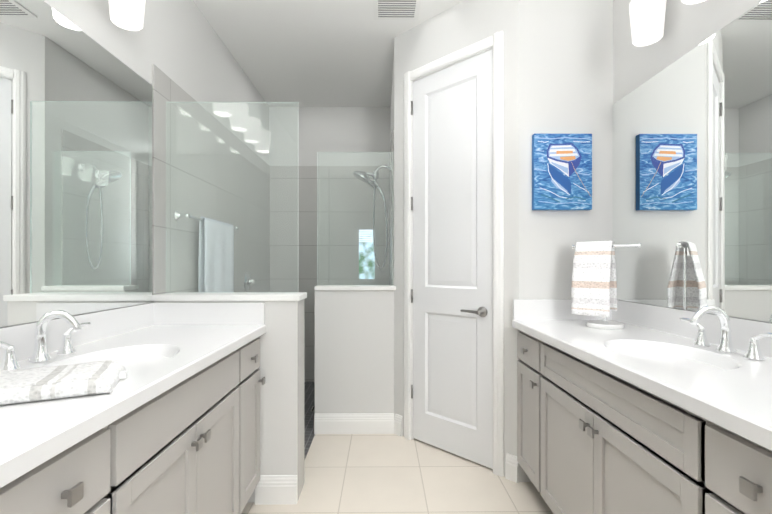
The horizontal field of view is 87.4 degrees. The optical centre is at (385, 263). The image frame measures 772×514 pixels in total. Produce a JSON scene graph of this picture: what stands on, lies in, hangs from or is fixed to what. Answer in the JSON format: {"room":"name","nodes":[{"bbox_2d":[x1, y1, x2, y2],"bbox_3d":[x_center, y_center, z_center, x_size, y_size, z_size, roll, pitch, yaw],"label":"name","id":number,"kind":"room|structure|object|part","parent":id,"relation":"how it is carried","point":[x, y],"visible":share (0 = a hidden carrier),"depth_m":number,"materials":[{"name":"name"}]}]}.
{"room":"bathroom","nodes":[
{"label":"bathroom","id":0,"kind":"room"},
{"bbox_2d":[0,0,268,327],"bbox_3d":[-1.209,-0.206,1.226,0.100,2.790,5.950,0,0,-1],"label":"wall","id":1,"kind":"structure","parent":0,"point":[180,43],"depth_m":2.36,"materials":[{"name":"white paint"}]},
{"bbox_2d":[0,0,152,326],"bbox_3d":[-1.153,-0.349,1.081,0.006,1.075,1.857,0,0,-1],"label":"mirror","id":2,"kind":"object","parent":1,"relation":"attached to","point":[76,170],"visible":1,"depth_m":1.47,"materials":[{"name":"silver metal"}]},
{"bbox_2d":[108,0,145,30],"bbox_3d":[-1.065,-1.122,1.194,0.185,0.303,1.070,0,0,-1],"label":"sconce","id":3,"kind":"object","parent":1,"relation":"attached to","point":[127,14],"visible":1,"depth_m":1.60,"materials":[{"name":"white glass"}]},
{"bbox_2d":[152,64,271,294],"bbox_3d":[-1.171,0.099,3.056,0.012,2.185,2.090,0,0,-1],"label":"shower wall tile","id":4,"kind":"structure","parent":1,"relation":"attached to","point":[166,88],"depth_m":2.46,"materials":[{"name":"grey tile"}]},
{"bbox_2d":[173,211,237,229],"bbox_3d":[-1.121,-0.264,2.597,0.078,0.051,0.802,0,0,-1],"label":"towel bar","id":5,"kind":"object","parent":4,"relation":"attached to","point":[187,216],"depth_m":2.21,"materials":[{"name":"silver metal"}]},
{"bbox_2d":[198,217,233,291],"bbox_3d":[-1.099,0.037,2.642,0.048,0.638,0.462,0,0,-1],"label":"towel","id":6,"kind":"object","parent":5,"relation":"hanging from","point":[214,279],"depth_m":2.57,"materials":[{"name":"grey fabric"}]},
{"bbox_2d":[243,272,254,291],"bbox_3d":[-1.133,0.152,3.385,0.071,0.164,0.178,0,0,-1],"label":"shower valve","id":7,"kind":"object","parent":4,"relation":"attached to","point":[250,281],"depth_m":3.37,"materials":[{"name":"silver metal"}]},
{"bbox_2d":[152,299,303,502],"bbox_3d":[-0.805,0.687,2.104,0.725,1.005,0.180,0,0,-1],"label":"wall","id":8,"kind":"structure","parent":0,"point":[281,367],"depth_m":2.02,"materials":[{"name":"white paint"}]},
{"bbox_2d":[152,292,306,300],"bbox_3d":[-0.799,0.170,2.105,0.737,0.030,0.204,0,0,-1],"label":"wall cap","id":9,"kind":"object","parent":8,"relation":"on","point":[238,296],"visible":0.92,"depth_m":2.00,"materials":[{"name":"white stone"}]},
{"bbox_2d":[166,102,297,292],"bbox_3d":[-0.808,-0.348,2.126,0.691,1.004,0.010,0,0,-1],"label":"glass panel","id":10,"kind":"object","parent":9,"relation":"on","point":[232,195],"visible":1,"depth_m":2.13,"materials":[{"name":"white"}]},
{"bbox_2d":[193,0,463,106],"bbox_3d":[0.048,-1.641,1.241,2.613,0.080,5.950,0,0,-1],"label":"ceiling","id":11,"kind":"structure","parent":0,"point":[320,53],"depth_m":2.96,"materials":[{"name":"white paint"}]},
{"bbox_2d":[373,0,420,19],"bbox_3d":[0.067,-1.593,2.486,0.290,0.011,0.290,0,0,-1],"label":"ceiling vent","id":12,"kind":"object","parent":11,"relation":"in","point":[396,9],"visible":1,"depth_m":2.52,"materials":[{"name":"white metal"}]},
{"bbox_2d":[269,107,389,165],"bbox_3d":[-0.522,-0.202,4.158,1.333,2.790,0.100,0,0,-1],"label":"wall","id":13,"kind":"structure","parent":0,"point":[360,132],"depth_m":4.11,"materials":[{"name":"white paint"}]},
{"bbox_2d":[272,166,387,381],"bbox_3d":[-0.556,0.100,4.102,1.203,2.185,0.012,0,0,-1],"label":"shower wall tile","id":14,"kind":"structure","parent":13,"relation":"attached to","point":[305,276],"depth_m":4.09,"materials":[{"name":"grey tile"}]},
{"bbox_2d":[359,230,374,278],"bbox_3d":[-0.195,-0.097,4.093,0.160,0.500,0.011,0,0,-1],"label":"shower window","id":15,"kind":"structure","parent":14,"relation":"attached to","point":[365,273],"depth_m":4.09,"materials":[{"name":"glass"}]},
{"bbox_2d":[315,290,393,412],"bbox_3d":[-0.223,0.689,2.925,0.561,1.005,0.150,0,0,-1],"label":"wall","id":16,"kind":"structure","parent":0,"point":[354,351],"depth_m":2.85,"materials":[{"name":"white paint"}]},
{"bbox_2d":[314,285,395,289],"bbox_3d":[-0.217,0.171,2.926,0.573,0.030,0.174,0,0,-1],"label":"wall cap","id":17,"kind":"object","parent":16,"relation":"on","point":[355,287],"visible":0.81,"depth_m":2.84,"materials":[{"name":"white stone"}]},
{"bbox_2d":[317,152,392,284],"bbox_3d":[-0.221,-0.327,2.926,0.550,0.964,0.010,0,0,-1],"label":"glass panel","id":18,"kind":"object","parent":17,"relation":"on","point":[351,217],"visible":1,"depth_m":2.93,"materials":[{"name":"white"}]},
{"bbox_2d":[390,51,393,149],"bbox_3d":[0.102,-0.203,3.487,0.100,2.790,1.255,0,0,-1],"label":"wall","id":19,"kind":"structure","parent":0,"point":[392,112],"depth_m":3.31,"materials":[{"name":"white paint"}]},
{"bbox_2d":[388,130,393,284],"bbox_3d":[0.044,0.099,3.549,0.012,2.185,1.090,0,0,-1],"label":"shower wall tile","id":20,"kind":"structure","parent":19,"relation":"attached to","point":[390,190],"depth_m":3.15,"materials":[{"name":"grey tile"}]},
{"bbox_2d":[353,164,390,268],"bbox_3d":[-0.111,-0.373,3.183,0.306,0.828,0.156,0,0,-1],"label":"shower head","id":21,"kind":"object","parent":20,"relation":"attached to","point":[374,175],"depth_m":3.18},
{"bbox_2d":[241,382,553,513],"bbox_3d":[0.048,1.229,1.237,2.613,0.080,5.950,0,0,-1],"label":"floor","id":22,"kind":"structure","parent":0,"point":[370,474],"depth_m":2.20,"materials":[{"name":"tile"}]},
{"bbox_2d":[0,302,265,513],"bbox_3d":[-0.871,0.690,1.083,0.569,0.998,1.858,0,0,-1],"label":"bathroom vanity","id":23,"kind":"object","parent":22,"relation":"on","point":[170,424],"visible":0.92,"depth_m":1.24,"materials":[{"name":"grey"}]},
{"bbox_2d":[0,310,90,369],"bbox_3d":[-1.022,0.221,1.253,0.152,0.157,0.388,0,0,-1],"label":"faucet","id":24,"kind":"object","parent":23,"relation":"on","point":[39,354],"visible":0.98,"depth_m":1.24,"materials":[{"name":"silver metal"}]},
{"bbox_2d":[0,360,126,404],"bbox_3d":[-0.856,0.280,0.948,0.416,0.039,0.231,0,0,-26],"label":"folded towel","id":25,"kind":"object","parent":23,"relation":"on","point":[54,382],"visible":0.98,"depth_m":0.93,"materials":[{"name":"white fabric"}]},
{"bbox_2d":[512,299,771,513],"bbox_3d":[0.974,0.690,1.188,0.558,0.998,2.033,0,0,-1],"label":"bathroom vanity","id":26,"kind":"object","parent":22,"relation":"on","point":[649,409],"visible":1,"depth_m":1.31,"materials":[{"name":"grey"}]},
{"bbox_2d":[572,243,640,328],"bbox_3d":[1.047,0.103,1.934,0.227,0.396,0.220,0,0,-1],"label":"towel stand","id":27,"kind":"object","parent":26,"relation":"on","point":[604,323],"visible":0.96,"depth_m":1.89,"materials":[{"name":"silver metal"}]},
{"bbox_2d":[571,241,616,316],"bbox_3d":[1.013,0.068,1.966,0.170,0.356,0.138,0,0,44],"label":"towel","id":28,"kind":"object","parent":27,"relation":"hanging from","point":[594,287],"visible":1,"depth_m":1.93,"materials":[{"name":"white fabric"}]},
{"bbox_2d":[680,306,771,360],"bbox_3d":[1.116,0.222,1.384,0.152,0.157,0.388,0,0,-1],"label":"faucet","id":29,"kind":"object","parent":26,"relation":"on","point":[753,352],"visible":1,"depth_m":1.37,"materials":[{"name":"silver metal"}]},
{"bbox_2d":[394,0,518,475],"bbox_3d":[0.433,-0.204,2.575,0.933,2.790,0.120,0,0,44],"label":"wall","id":30,"kind":"structure","parent":0,"point":[461,25],"depth_m":2.37,"materials":[{"name":"white paint"}]},
{"bbox_2d":[255,413,518,504],"bbox_3d":[0.034,1.121,2.428,1.374,0.138,0.846,0,0,-1],"label":"baseboard","id":31,"kind":"structure","parent":30,"relation":"attached to","point":[274,489],"depth_m":2.83,"materials":[{"name":"white wood"}]},
{"bbox_2d":[411,49,492,468],"bbox_3d":[0.404,-0.029,2.540,0.466,2.415,0.457,0,0,-1],"label":"closet door","id":32,"kind":"structure","parent":30,"relation":"in","point":[452,289],"depth_m":2.51,"materials":[{"name":"painted wood"},{"name":"brushed nickel"}]},
{"bbox_3d":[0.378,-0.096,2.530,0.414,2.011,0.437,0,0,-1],"label":"handle","id":33,"kind":"part","parent":32,"relation":"part of","materials":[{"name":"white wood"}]},
{"bbox_2d":[404,31,503,476],"bbox_3d":[0.424,-0.058,2.556,0.744,2.497,0.120,0,0,44],"label":"door frame","id":34,"kind":"structure","parent":30,"relation":"attached to","point":[495,41],"depth_m":2.29,"materials":[{"name":"white wood"}]},
{"bbox_2d":[519,0,612,481],"bbox_3d":[0.984,-0.205,2.239,0.520,2.790,0.139,0,0,-1],"label":"wall","id":35,"kind":"structure","parent":0,"point":[565,66],"depth_m":2.21,"materials":[{"name":"white paint"}]},
{"bbox_3d":[0.953,-0.497,2.188,0.312,0.408,0.037,0,0,-1],"label":"picture of boat","id":36,"kind":"part","parent":35,"relation":"part of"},
{"bbox_2d":[613,0,771,322],"bbox_3d":[1.314,-0.207,0.294,0.100,2.790,4.035,0,0,-1],"label":"wall","id":37,"kind":"structure","parent":0,"point":[688,28],"depth_m":1.79,"materials":[{"name":"white paint"}]},
{"bbox_2d":[629,0,705,45],"bbox_3d":[1.159,-1.122,1.313,0.185,0.303,1.070,0,0,-1],"label":"sconce","id":38,"kind":"object","parent":37,"relation":"attached to","point":[647,19],"visible":1,"depth_m":1.71,"materials":[{"name":"white glass"}]},
{"bbox_2d":[612,0,771,321],"bbox_3d":[1.250,-0.341,1.192,0.006,1.060,2.032,0,0,-1],"label":"mirror","id":39,"kind":"object","parent":37,"relation":"attached to","point":[692,171],"visible":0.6,"depth_m":1.59,"materials":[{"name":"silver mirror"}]}
]}

